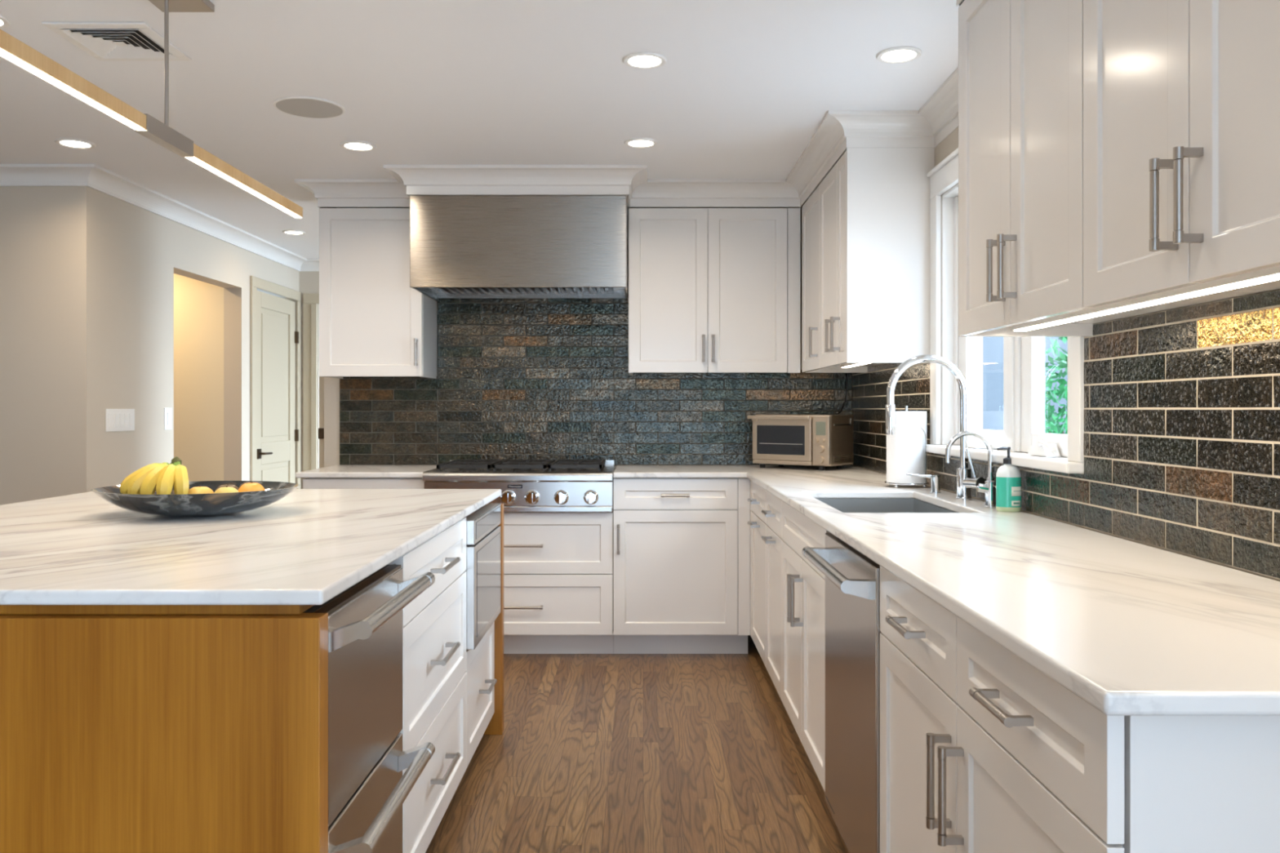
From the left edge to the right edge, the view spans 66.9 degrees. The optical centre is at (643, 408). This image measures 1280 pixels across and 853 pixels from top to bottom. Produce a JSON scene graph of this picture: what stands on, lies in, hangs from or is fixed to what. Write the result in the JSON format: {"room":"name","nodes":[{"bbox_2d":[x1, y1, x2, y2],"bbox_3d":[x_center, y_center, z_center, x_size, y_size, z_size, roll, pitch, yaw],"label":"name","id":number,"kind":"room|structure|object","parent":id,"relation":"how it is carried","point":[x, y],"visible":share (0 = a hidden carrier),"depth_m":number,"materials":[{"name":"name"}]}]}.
{"room":"kitchen","nodes":[
{"label":"kitchen","id":0,"kind":"room"},
{"bbox_2d":[0,186,100,505],"bbox_3d":[-3.950,0.030,4.754,2.500,2.390,0.120,0,0,0],"label":"wall","id":1,"kind":"structure","parent":0,"point":[50,236],"depth_m":4.69,"materials":[{"name":"beige paint"}]},
{"bbox_2d":[173,273,223,481],"bbox_3d":[-3.910,0.030,6.559,2.180,2.390,0.100,0,0,0],"label":"wall","id":2,"kind":"structure","parent":0,"point":[198,305],"depth_m":6.51,"materials":[{"name":"beige paint"}]},
{"bbox_2d":[100,191,299,487],"bbox_3d":[-2.760,0.030,6.207,0.120,2.390,2.786,0,0,0],"label":"wall","id":3,"kind":"structure","parent":0,"point":[142,251],"depth_m":5.33,"materials":[{"name":"beige paint"}]},
{"bbox_2d":[105,408,134,431],"bbox_3d":[-2.695,0.059,4.981,0.010,0.113,0.272,0,0,0],"label":"switch plate","id":4,"kind":"object","parent":3,"relation":"attached to","point":[116,420],"visible":1,"depth_m":4.97,"materials":[{"name":"white plastic"}]},
{"bbox_2d":[0,164,319,271],"bbox_3d":[-2.861,-1.122,5.838,1.928,0.084,4.577,0,0,38],"label":"trim","id":5,"kind":"structure","parent":3,"relation":"attached to","point":[94,176],"depth_m":5.14,"materials":[{"name":"white paint"}]},
{"bbox_2d":[164,408,172,429],"bbox_3d":[-2.695,0.056,5.495,0.010,0.124,0.084,0,0,0],"label":"switch plate","id":6,"kind":"object","parent":3,"relation":"attached to","point":[167,411],"visible":1,"depth_m":5.49,"materials":[{"name":"white plastic"}]},
{"bbox_2d":[249,275,301,488],"bbox_3d":[-2.691,0.155,7.117,0.018,2.140,0.945,0,0,0],"label":"trim","id":7,"kind":"structure","parent":3,"relation":"attached to","point":[255,282],"depth_m":6.72,"materials":[{"name":"beige paint"}]},
{"bbox_2d":[257,290,298,483],"bbox_3d":[-2.695,0.192,7.131,0.110,2.043,0.792,0,0,0],"label":"door","id":8,"kind":"structure","parent":3,"relation":"in","point":[277,337],"depth_m":7.14,"materials":[{"name":"beige paint"}]},
{"bbox_2d":[299,271,319,488],"bbox_3d":[-0.710,0.030,7.660,4.220,2.390,0.120,0,0,0],"label":"wall","id":9,"kind":"structure","parent":0,"point":[308,281],"depth_m":7.60,"materials":[{"name":"beige paint"}]},
{"bbox_2d":[302,293,319,479],"bbox_3d":[-2.208,0.161,7.586,0.915,2.130,0.028,0,0,0],"label":"trim","id":10,"kind":"structure","parent":9,"relation":"attached to","point":[310,301],"depth_m":7.58,"materials":[{"name":"beige paint"}]},
{"bbox_2d":[0,0,959,258],"bbox_3d":[-1.900,-1.214,2.850,6.600,0.100,12.100,0,0,0],"label":"ceiling","id":11,"kind":"structure","parent":0,"point":[742,89],"depth_m":3.48,"materials":[{"name":"white paint"}]},
{"bbox_2d":[0,14,10,28],"bbox_3d":[-1.970,-1.161,2.880,0.146,0.006,0.146,0,0,0],"label":"recessed light","id":12,"kind":"object","parent":11,"relation":"in","point":[4,22],"visible":1,"depth_m":2.91,"materials":[{"name":"white plastic"}]},
{"bbox_2d":[54,137,95,149],"bbox_3d":[-2.487,-1.161,4.240,0.156,0.006,0.156,0,0,0],"label":"recessed light","id":13,"kind":"object","parent":11,"relation":"in","point":[66,142],"visible":1,"depth_m":4.23,"materials":[{"name":"white plastic"}]},
{"bbox_2d":[41,22,191,61],"bbox_3d":[-1.655,-1.158,3.065,0.310,0.012,0.310,0,0,0],"label":"ceiling vent","id":14,"kind":"object","parent":11,"relation":"in","point":[103,41],"visible":1,"depth_m":3.04,"materials":[{"name":"white plastic"}]},
{"bbox_2d":[0,0,302,217],"bbox_3d":[-1.310,-0.944,2.655,0.150,0.440,2.060,0,0,0],"label":"linear pendant","id":15,"kind":"object","parent":11,"relation":"hanging from","point":[11,49],"visible":1,"depth_m":2.60,"materials":[{"name":"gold metal"}]},
{"bbox_2d":[282,230,305,235],"bbox_3d":[-2.300,-1.161,6.375,0.146,0.006,0.146,0,0,0],"label":"recessed light","id":16,"kind":"object","parent":11,"relation":"in","point":[286,232],"visible":1,"depth_m":6.36,"materials":[{"name":"white plastic"}]},
{"bbox_2d":[273,96,345,118],"bbox_3d":[-1.288,-1.161,3.737,0.262,0.006,0.262,0,0,0],"label":"ceiling speaker","id":17,"kind":"object","parent":11,"relation":"attached to","point":[298,106],"visible":1,"depth_m":3.72,"materials":[{"name":"white plastic"}]},
{"bbox_2d":[339,140,376,151],"bbox_3d":[-1.260,-1.161,4.280,0.156,0.006,0.156,0,0,0],"label":"recessed light","id":18,"kind":"object","parent":11,"relation":"in","point":[360,146],"visible":1,"depth_m":4.27,"materials":[{"name":"white plastic"}]},
{"bbox_2d":[383,164,647,207],"bbox_3d":[-0.610,-1.103,4.810,1.260,0.122,0.380,0,0,0],"label":"trim","id":19,"kind":"structure","parent":11,"relation":"attached to","point":[419,180],"depth_m":4.69,"materials":[{"name":"white paint"}]},
{"bbox_2d":[624,137,657,148],"bbox_3d":[-0.010,-1.161,4.230,0.146,0.006,0.146,0,0,0],"label":"recessed light","id":20,"kind":"object","parent":11,"relation":"in","point":[638,143],"visible":1,"depth_m":4.23,"materials":[{"name":"white plastic"}]},
{"bbox_2d":[622,52,666,69],"bbox_3d":[0.005,-1.161,3.230,0.146,0.006,0.146,0,0,0],"label":"recessed light","id":21,"kind":"object","parent":11,"relation":"in","point":[640,60],"visible":1,"depth_m":3.23,"materials":[{"name":"white plastic"}]},
{"bbox_2d":[875,46,921,64],"bbox_3d":[0.840,-1.161,3.180,0.146,0.006,0.146,0,0,0],"label":"recessed light","id":22,"kind":"object","parent":11,"relation":"in","point":[897,55],"visible":1,"depth_m":3.17,"materials":[{"name":"white plastic"}]},
{"bbox_2d":[324,198,853,467],"bbox_3d":[-0.183,0.030,5.415,3.166,2.390,0.120,0,0,0],"label":"wall","id":23,"kind":"structure","parent":0,"point":[331,385],"depth_m":5.36,"materials":[{"name":"beige paint"}]},
{"bbox_2d":[318,376,324,468],"bbox_3d":[-1.784,0.175,5.433,0.035,2.100,0.125,0,0,0],"label":"trim","id":24,"kind":"structure","parent":23,"relation":"attached to","point":[321,430],"depth_m":5.38,"materials":[{"name":"beige paint"}]},
{"bbox_2d":[319,208,436,378],"bbox_3d":[-1.408,-0.605,5.156,0.534,0.876,0.394,0,0,0],"label":"upper cabinet","id":25,"kind":"object","parent":23,"relation":"attached to","point":[372,322],"visible":0.9,"depth_m":5.01,"materials":[{"name":"white paint"}]},
{"bbox_2d":[294,179,409,208],"bbox_3d":[-1.460,-1.103,5.131,0.616,0.122,0.446,0,0,0],"label":"trim","id":26,"kind":"structure","parent":25,"relation":"on","point":[329,193],"depth_m":4.98,"materials":[{"name":"white paint"}]},
{"bbox_2d":[408,195,629,218],"bbox_3d":[-0.610,-1.064,5.034,1.072,0.044,0.639,0,0,0],"label":"trim","id":27,"kind":"structure","parent":23,"relation":"attached to","point":[627,196],"depth_m":4.91,"materials":[{"name":"white paint"}]},
{"bbox_2d":[409,195,628,301],"bbox_3d":[-0.610,-0.817,5.027,1.056,0.448,0.622,0,0,0],"label":"range hood","id":28,"kind":"object","parent":23,"relation":"attached to","point":[462,246],"visible":1,"depth_m":4.72,"materials":[{"name":"silver metal"}]},
{"bbox_2d":[339,298,852,465],"bbox_3d":[-0.262,-0.163,5.348,2.828,0.944,0.012,0,0,0],"label":"tile backsplash","id":29,"kind":"structure","parent":23,"relation":"attached to","point":[517,379],"depth_m":5.34,"materials":[{"name":"grey tile"}]},
{"bbox_2d":[835,373,848,414],"bbox_3d":[1.089,-0.088,5.315,0.087,0.254,0.016,0,0,-16],"label":"power cord","id":30,"kind":"object","parent":29,"relation":"attached to","point":[840,411],"visible":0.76,"depth_m":5.32,"materials":[{"name":"black plastic"}]},
{"bbox_2d":[628,208,799,375],"bbox_3d":[0.368,-0.615,5.156,0.888,0.856,0.394,0,0,0],"label":"upper cabinet","id":31,"kind":"object","parent":23,"relation":"attached to","point":[711,290],"visible":1,"depth_m":5.01,"materials":[{"name":"white paint"}]},
{"bbox_2d":[425,635,848,852],"bbox_3d":[-1.900,1.276,2.850,6.600,0.100,12.100,0,0,0],"label":"floor","id":32,"kind":"structure","parent":0,"point":[613,753],"depth_m":3.32,"materials":[{"name":"brown wood"}]},
{"bbox_2d":[0,503,503,852],"bbox_3d":[-1.251,0.782,2.676,1.538,0.887,2.028,0,0,0],"label":"kitchen island","id":33,"kind":"object","parent":32,"relation":"on","point":[124,728],"depth_m":1.66,"materials":[{"name":"orange wood"}]},
{"bbox_2d":[0,488,501,604],"bbox_3d":[-1.315,0.324,2.711,1.530,0.027,2.102,0,0,0],"label":"island countertop","id":34,"kind":"structure","parent":33,"relation":"on","point":[306,546],"depth_m":2.18,"materials":[{"name":"white stone"}]},
{"bbox_2d":[90,480,300,516],"bbox_3d":[-1.315,0.271,2.865,0.574,0.079,0.505,0,0,0],"label":"fruit bowl","id":35,"kind":"object","parent":34,"relation":"on","point":[173,504],"visible":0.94,"depth_m":2.70,"materials":[{"name":"black ceramic"}]},
{"bbox_2d":[120,456,189,494],"bbox_3d":[-1.403,0.199,2.774,0.214,0.123,0.132,0,0,30],"label":"banana bunch","id":36,"kind":"object","parent":35,"relation":"in","point":[162,477],"visible":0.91,"depth_m":2.74,"materials":[{"name":"yellow food"}]},
{"bbox_2d":[187,485,213,493],"bbox_3d":[-1.282,0.259,2.800,0.084,0.076,0.084,0,0,0],"label":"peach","id":37,"kind":"object","parent":35,"relation":"in","point":[197,490],"visible":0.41,"depth_m":2.78,"materials":[{"name":"yellow plant"}]},
{"bbox_2d":[213,483,239,493],"bbox_3d":[-1.240,0.259,2.890,0.080,0.073,0.080,0,0,0],"label":"kiwi","id":38,"kind":"object","parent":35,"relation":"in","point":[228,485],"visible":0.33,"depth_m":2.88,"materials":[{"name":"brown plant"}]},
{"bbox_2d":[214,485,239,493],"bbox_3d":[-1.205,0.257,2.800,0.076,0.069,0.076,0,0,0],"label":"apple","id":39,"kind":"object","parent":35,"relation":"in","point":[222,490],"visible":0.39,"depth_m":2.78,"materials":[{"name":"yellow plant"}]},
{"bbox_2d":[238,481,265,492],"bbox_3d":[-1.158,0.251,2.862,0.080,0.073,0.080,0,0,0],"label":"orange","id":40,"kind":"object","parent":35,"relation":"in","point":[251,486],"visible":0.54,"depth_m":2.84,"materials":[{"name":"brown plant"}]},
{"bbox_2d":[302,478,424,488],"bbox_3d":[-1.371,0.782,5.027,0.598,0.886,0.646,0,0,0],"label":"base cabinet","id":41,"kind":"object","parent":32,"relation":"on","point":[308,483],"visible":0.05,"depth_m":4.75,"materials":[{"name":"white paint"}]},
{"bbox_2d":[295,465,436,478],"bbox_3d":[-1.387,0.324,5.033,0.627,0.027,0.616,0,0,0],"label":"countertop","id":42,"kind":"structure","parent":41,"relation":"on","point":[335,471],"depth_m":4.75,"materials":[{"name":"white stone"}]},
{"bbox_2d":[387,517,466,852],"bbox_3d":[-0.838,0.782,2.655,0.641,0.886,0.807,0,0,0],"label":"base cabinet","id":43,"kind":"object","parent":32,"relation":"on","point":[434,622],"visible":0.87,"depth_m":2.59,"materials":[{"name":"white paint"}]},
{"bbox_2d":[465,621,497,768],"bbox_3d":[-0.838,0.997,3.348,0.641,0.458,0.572,0,0,0],"label":"base cabinet","id":44,"kind":"object","parent":32,"relation":"on","point":[481,681],"visible":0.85,"depth_m":3.33,"materials":[{"name":"white paint"}]},
{"bbox_2d":[465,502,500,649],"bbox_3d":[-0.835,0.558,3.348,0.606,0.410,0.568,0,0,0],"label":"drawer","id":45,"kind":"object","parent":44,"relation":"on","point":[482,571],"visible":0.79,"depth_m":3.23,"materials":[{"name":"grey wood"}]},
{"bbox_2d":[503,511,613,653],"bbox_3d":[-0.610,0.867,5.027,0.921,0.716,0.646,0,0,0],"label":"base cabinet","id":46,"kind":"object","parent":32,"relation":"on","point":[558,566],"visible":0.45,"depth_m":4.75,"materials":[{"name":"white paint"}]},
{"bbox_2d":[422,459,616,512],"bbox_3d":[-0.610,0.389,5.002,0.919,0.229,0.676,0,0,0],"label":"rangetop","id":47,"kind":"object","parent":46,"relation":"on","point":[526,486],"visible":0.92,"depth_m":4.72,"materials":[{"name":"silver metal"}]},
{"bbox_2d":[422,464,616,482],"bbox_3d":[-0.610,0.331,5.014,0.919,0.049,0.652,0,0,0],"label":"cooktop","id":48,"kind":"object","parent":47,"relation":"in","point":[604,473],"depth_m":4.69,"materials":[{"name":"silver metal"}]},
{"bbox_2d":[613,477,750,653],"bbox_3d":[0.188,0.782,5.027,0.672,0.886,0.646,0,0,0],"label":"base cabinet","id":49,"kind":"object","parent":32,"relation":"on","point":[682,546],"visible":0.95,"depth_m":4.75,"materials":[{"name":"white paint"}]},
{"bbox_2d":[747,480,766,666],"bbox_3d":[0.822,0.782,4.747,0.676,0.886,1.205,0,0,0],"label":"base cabinet","id":50,"kind":"object","parent":32,"relation":"on","point":[757,524],"visible":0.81,"depth_m":4.46,"materials":[{"name":"white paint"}]},
{"bbox_2d":[782,501,830,791],"bbox_3d":[0.822,0.782,3.219,0.676,0.886,0.892,0,0,0],"label":"base cabinet","id":51,"kind":"object","parent":32,"relation":"on","point":[803,584],"visible":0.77,"depth_m":3.17,"materials":[{"name":"white paint"}]},
{"bbox_2d":[801,533,881,852],"bbox_3d":[0.786,0.783,2.462,0.678,0.884,0.607,0,0,0],"label":"dishwasher","id":52,"kind":"object","parent":32,"relation":"on","point":[852,580],"visible":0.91,"depth_m":2.39,"materials":[{"name":"grey metal"}]},
{"bbox_2d":[760,490,949,700],"bbox_3d":[0.822,0.782,3.905,0.676,0.886,0.480,0,0,0],"label":"base cabinet","id":53,"kind":"object","parent":32,"relation":"on","point":[773,540],"visible":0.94,"depth_m":3.93,"materials":[{"name":"white paint"}]},
{"bbox_2d":[880,565,1279,852],"bbox_3d":[0.823,0.782,1.623,0.678,0.886,1.054,0,0,0],"label":"base cabinet","id":54,"kind":"object","parent":32,"relation":"on","point":[982,751],"visible":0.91,"depth_m":1.31,"materials":[{"name":"white paint"}]},
{"bbox_2d":[613,465,1279,715],"bbox_3d":[0.502,0.324,3.200,1.298,0.027,4.281,0,0,0],"label":"countertop","id":55,"kind":"structure","parent":54,"relation":"on","point":[1128,628],"depth_m":1.64,"materials":[{"name":"white stone"}]},
{"bbox_2d":[746,414,853,470],"bbox_3d":[0.823,0.170,5.063,0.458,0.280,0.315,0,0,38],"label":"toaster oven","id":56,"kind":"object","parent":55,"relation":"on","point":[820,441],"visible":1,"depth_m":4.95,"materials":[{"name":"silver metal"}]},
{"bbox_2d":[752,459,812,465],"bbox_3d":[0.717,0.277,5.001,0.345,0.018,0.016,0,0,38],"label":"tray","id":57,"kind":"object","parent":56,"relation":"on","point":[762,462],"depth_m":4.98,"materials":[{"name":"silver metal"}]},
{"bbox_2d":[817,498,955,512],"bbox_3d":[0.811,0.450,3.275,0.423,0.222,0.756,0,0,0],"label":"sink","id":58,"kind":"object","parent":55,"relation":"in","point":[844,505],"visible":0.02,"depth_m":3.65,"materials":[{"name":"silver metal"}]},
{"bbox_2d":[884,405,928,488],"bbox_3d":[1.050,0.149,3.857,0.174,0.322,0.180,0,0,0],"label":"paper towel holder","id":59,"kind":"object","parent":55,"relation":"on","point":[924,485],"visible":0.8,"depth_m":3.79,"materials":[{"name":"silver metal"}]},
{"bbox_2d":[886,411,926,483],"bbox_3d":[1.050,0.150,3.860,0.156,0.282,0.156,0,0,0],"label":"paper towel roll","id":60,"kind":"object","parent":59,"relation":"on","point":[905,449],"visible":0.85,"depth_m":3.79,"materials":[{"name":"white paper"}]},
{"bbox_2d":[906,473,941,493],"bbox_3d":[1.033,0.273,3.560,0.126,0.074,0.042,0,0,0],"label":"soap dispenser","id":61,"kind":"object","parent":55,"relation":"on","point":[935,479],"visible":1,"depth_m":3.55,"materials":[{"name":"silver metal"}]},
{"bbox_2d":[884,354,986,500],"bbox_3d":[0.991,0.062,3.288,0.321,0.496,0.116,0,0,0],"label":"kitchen faucet","id":62,"kind":"object","parent":55,"relation":"on","point":[965,482],"visible":0.91,"depth_m":3.31,"materials":[{"name":"silver metal"}]},
{"bbox_2d":[945,430,995,507],"bbox_3d":[1.037,0.189,3.060,0.164,0.242,0.042,0,0,0],"label":"water faucet","id":63,"kind":"object","parent":55,"relation":"on","point":[988,488],"visible":0.98,"depth_m":3.05,"materials":[{"name":"silver metal"}]},
{"bbox_2d":[995,446,1021,511],"bbox_3d":[1.108,0.212,2.935,0.074,0.195,0.054,0,0,0],"label":"soap bottle","id":64,"kind":"object","parent":55,"relation":"on","point":[1008,476],"visible":0.99,"depth_m":2.91,"materials":[{"name":"green plastic"}]},
{"bbox_2d":[853,127,1279,581],"bbox_3d":[1.245,0.030,1.077,0.160,2.390,8.555,0,0,0],"label":"wall","id":65,"kind":"structure","parent":0,"point":[949,144],"depth_m":3.78,"materials":[{"name":"beige paint"}]},
{"bbox_2d":[630,0,964,207],"bbox_3d":[0.828,-1.103,2.832,1.030,0.122,4.585,0,0,-10],"label":"trim","id":66,"kind":"structure","parent":65,"relation":"attached to","point":[927,126],"depth_m":4.13,"materials":[{"name":"white paint"}]},
{"bbox_2d":[801,147,934,373],"bbox_3d":[0.969,-0.614,4.431,0.389,0.858,1.127,0,0,0],"label":"upper cabinet","id":67,"kind":"object","parent":65,"relation":"attached to","point":[865,228],"visible":0.92,"depth_m":3.87,"materials":[{"name":"white paint"}]},
{"bbox_2d":[840,363,868,368],"bbox_3d":[0.980,-0.209,4.335,0.040,0.018,0.770,0,0,0],"label":"light","id":68,"kind":"object","parent":67,"relation":"attached to","point":[845,365],"visible":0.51,"depth_m":4.51,"materials":[{"name":"white plastic"}]},
{"bbox_2d":[926,147,1084,473],"bbox_3d":[1.198,-0.385,3.199,0.175,1.109,1.328,0,0,0],"label":"window","id":69,"kind":"structure","parent":65,"relation":"in","point":[1024,357],"depth_m":3.35,"materials":[{"name":"white paint"}]},
{"bbox_2d":[852,289,1279,579],"bbox_3d":[1.158,0.046,2.871,0.012,0.526,4.942,0,0,0],"label":"tile backsplash","id":70,"kind":"structure","parent":65,"relation":"attached to","point":[1181,451],"depth_m":2.11,"materials":[{"name":"black tile"}]},
{"bbox_2d":[958,0,1266,337],"bbox_3d":[0.969,-0.615,2.151,0.389,0.856,0.706,0,0,0],"label":"upper cabinet","id":71,"kind":"object","parent":65,"relation":"attached to","point":[1020,62],"visible":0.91,"depth_m":2.11,"materials":[{"name":"white paint"}]},
{"bbox_2d":[1083,0,1279,307],"bbox_3d":[0.969,-0.615,1.446,0.389,0.854,0.698,0,0,0],"label":"upper cabinet","id":72,"kind":"object","parent":65,"relation":"attached to","point":[1181,98],"visible":1,"depth_m":1.47,"materials":[{"name":"white paint"}]},
{"bbox_2d":[1010,265,1279,331],"bbox_3d":[0.945,-0.204,1.495,0.040,0.018,1.890,0,0,0],"label":"light","id":73,"kind":"object","parent":72,"relation":"attached to","point":[1273,273],"visible":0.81,"depth_m":1.73,"materials":[{"name":"white plastic"}]},
{"label":"outside","id":74,"kind":"structure","parent":0,"visible":0},
{"bbox_3d":[15.725,1.776,17.000,28.550,0.100,46.000,0,0,0],"label":"patio","id":75,"kind":"object","parent":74,"visible":0},
{"bbox_2d":[982,337,1067,433],"bbox_3d":[8.700,-2.075,15.500,9.800,7.600,6.600,0,0,0],"label":"house","id":76,"kind":"structure","parent":75,"relation":"on","point":[993,347],"depth_m":12.50,"materials":[{"name":"white"}]},
{"bbox_2d":[1044,337,1067,434],"bbox_3d":[3.416,0.537,7.607,0.738,2.383,0.752,0,0,-21],"label":"shrub","id":77,"kind":"object","parent":75,"relation":"on","point":[1063,358],"visible":0.17,"depth_m":7.59,"materials":[{"name":"green plant"}]},
{"bbox_2d":[1044,412,1067,433],"bbox_3d":[3.898,0.874,9.610,0.822,1.712,0.797,0,0,0],"label":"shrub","id":78,"kind":"object","parent":75,"relation":"on","point":[1046,431],"visible":0.02,"depth_m":9.59,"materials":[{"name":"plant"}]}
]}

